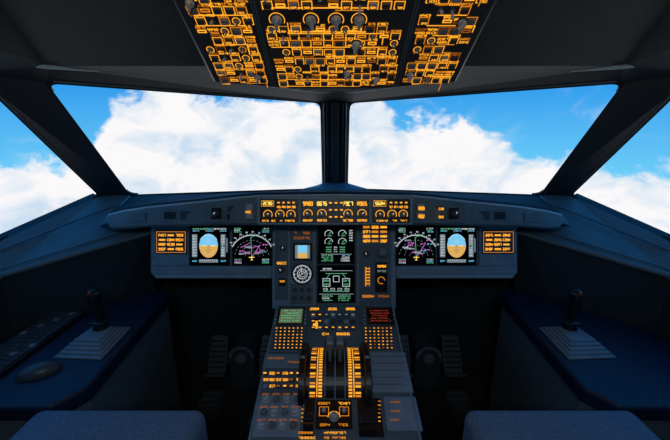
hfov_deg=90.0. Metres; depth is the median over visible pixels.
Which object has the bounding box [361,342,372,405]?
wheel
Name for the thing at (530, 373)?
console
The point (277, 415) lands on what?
pedestal
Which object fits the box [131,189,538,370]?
wall
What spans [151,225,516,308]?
panel
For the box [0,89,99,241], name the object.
frame
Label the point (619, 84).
frame
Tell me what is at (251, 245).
display
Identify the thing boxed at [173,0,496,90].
panel
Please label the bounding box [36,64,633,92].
trim
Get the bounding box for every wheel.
[297,342,308,405]
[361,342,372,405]
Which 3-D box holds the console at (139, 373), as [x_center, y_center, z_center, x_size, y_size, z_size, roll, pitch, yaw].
[-1.011,0.759,1.343,0.552,0.700,0.674,0,16,0]
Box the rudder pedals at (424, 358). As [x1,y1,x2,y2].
[400,332,474,428]
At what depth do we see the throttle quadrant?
1.10 m
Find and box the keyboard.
[0,311,86,378]
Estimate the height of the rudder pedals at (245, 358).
0.274 m
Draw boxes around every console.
[0,291,181,439]
[488,291,669,439]
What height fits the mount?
0.048 m
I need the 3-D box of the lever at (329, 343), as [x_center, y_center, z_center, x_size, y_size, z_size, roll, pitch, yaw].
[-0.018,0.433,1.128,0.032,0.092,0.044,0,16,0]
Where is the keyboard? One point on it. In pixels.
(16, 350)
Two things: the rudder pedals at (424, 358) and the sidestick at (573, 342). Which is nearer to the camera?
the sidestick at (573, 342)
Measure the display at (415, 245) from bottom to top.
0.167 m
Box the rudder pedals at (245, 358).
[195,332,269,428]
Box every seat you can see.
[10,411,207,439]
[462,411,659,439]
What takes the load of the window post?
on the shield
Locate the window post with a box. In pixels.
[321,103,348,182]
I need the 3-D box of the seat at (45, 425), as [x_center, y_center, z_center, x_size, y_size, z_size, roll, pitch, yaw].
[-0.575,0.824,0.690,0.460,0.935,0.597,0,16,0]
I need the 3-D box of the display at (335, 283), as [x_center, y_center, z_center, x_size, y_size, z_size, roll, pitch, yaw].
[0.005,0.276,1.445,0.166,0.161,0.054,0,16,0]
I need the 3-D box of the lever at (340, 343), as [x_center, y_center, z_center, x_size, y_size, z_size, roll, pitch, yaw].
[0.018,0.433,1.128,0.032,0.092,0.044,0,16,0]
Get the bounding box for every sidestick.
[53,289,130,359]
[539,289,616,359]
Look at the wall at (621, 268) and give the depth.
1.34 m
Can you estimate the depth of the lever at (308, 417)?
0.98 m
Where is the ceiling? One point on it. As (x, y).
(130, 43)
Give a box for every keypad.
[268,307,308,352]
[360,307,399,351]
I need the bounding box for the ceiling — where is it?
[0,0,669,102]
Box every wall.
[0,50,155,339]
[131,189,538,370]
[514,50,669,339]
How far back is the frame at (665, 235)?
1.36 m
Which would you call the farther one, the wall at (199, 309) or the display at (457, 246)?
the wall at (199, 309)
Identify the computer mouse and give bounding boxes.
[14,360,61,382]
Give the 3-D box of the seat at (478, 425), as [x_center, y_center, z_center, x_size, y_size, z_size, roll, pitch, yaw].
[0.575,0.824,0.690,0.460,0.935,0.597,0,16,0]
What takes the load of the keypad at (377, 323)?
on the pedestal
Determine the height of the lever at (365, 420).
0.056 m
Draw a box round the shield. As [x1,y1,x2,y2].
[99,190,570,228]
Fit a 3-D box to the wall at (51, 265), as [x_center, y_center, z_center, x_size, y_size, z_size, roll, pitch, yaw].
[-1.144,0.490,0.396,0.496,1.740,2.921,1,16,4]
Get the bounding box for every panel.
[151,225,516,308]
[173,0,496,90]
[257,196,412,224]
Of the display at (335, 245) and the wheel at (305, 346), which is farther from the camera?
the display at (335, 245)
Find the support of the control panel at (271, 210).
attached to the shield
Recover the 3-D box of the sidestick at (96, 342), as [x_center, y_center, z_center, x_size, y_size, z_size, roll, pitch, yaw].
[-0.854,0.345,1.170,0.165,0.192,0.187,0,16,0]
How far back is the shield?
1.32 m
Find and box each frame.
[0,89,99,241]
[46,81,322,194]
[347,81,623,194]
[570,89,669,241]
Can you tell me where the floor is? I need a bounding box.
[177,363,492,439]
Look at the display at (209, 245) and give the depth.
1.44 m
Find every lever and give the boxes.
[303,412,313,425]
[325,335,333,361]
[336,335,344,361]
[360,415,378,428]
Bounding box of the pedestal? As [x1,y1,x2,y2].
[248,304,422,439]
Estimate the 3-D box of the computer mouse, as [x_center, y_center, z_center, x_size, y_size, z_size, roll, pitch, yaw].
[-0.925,0.463,1.043,0.116,0.036,0.068,-10,19,-31]
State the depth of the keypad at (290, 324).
1.32 m
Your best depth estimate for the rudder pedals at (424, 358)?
1.89 m
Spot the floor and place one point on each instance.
(232, 419)
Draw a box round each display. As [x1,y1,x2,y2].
[190,226,229,265]
[231,226,271,265]
[317,227,354,263]
[317,265,354,302]
[394,226,438,265]
[437,226,476,265]
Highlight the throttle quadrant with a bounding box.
[305,348,364,398]
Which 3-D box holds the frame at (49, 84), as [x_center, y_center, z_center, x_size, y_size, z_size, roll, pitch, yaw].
[-0.572,-0.364,1.645,1.244,0.566,0.444,-10,19,-30]
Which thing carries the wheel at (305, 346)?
attached to the pedestal
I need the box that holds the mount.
[299,183,370,190]

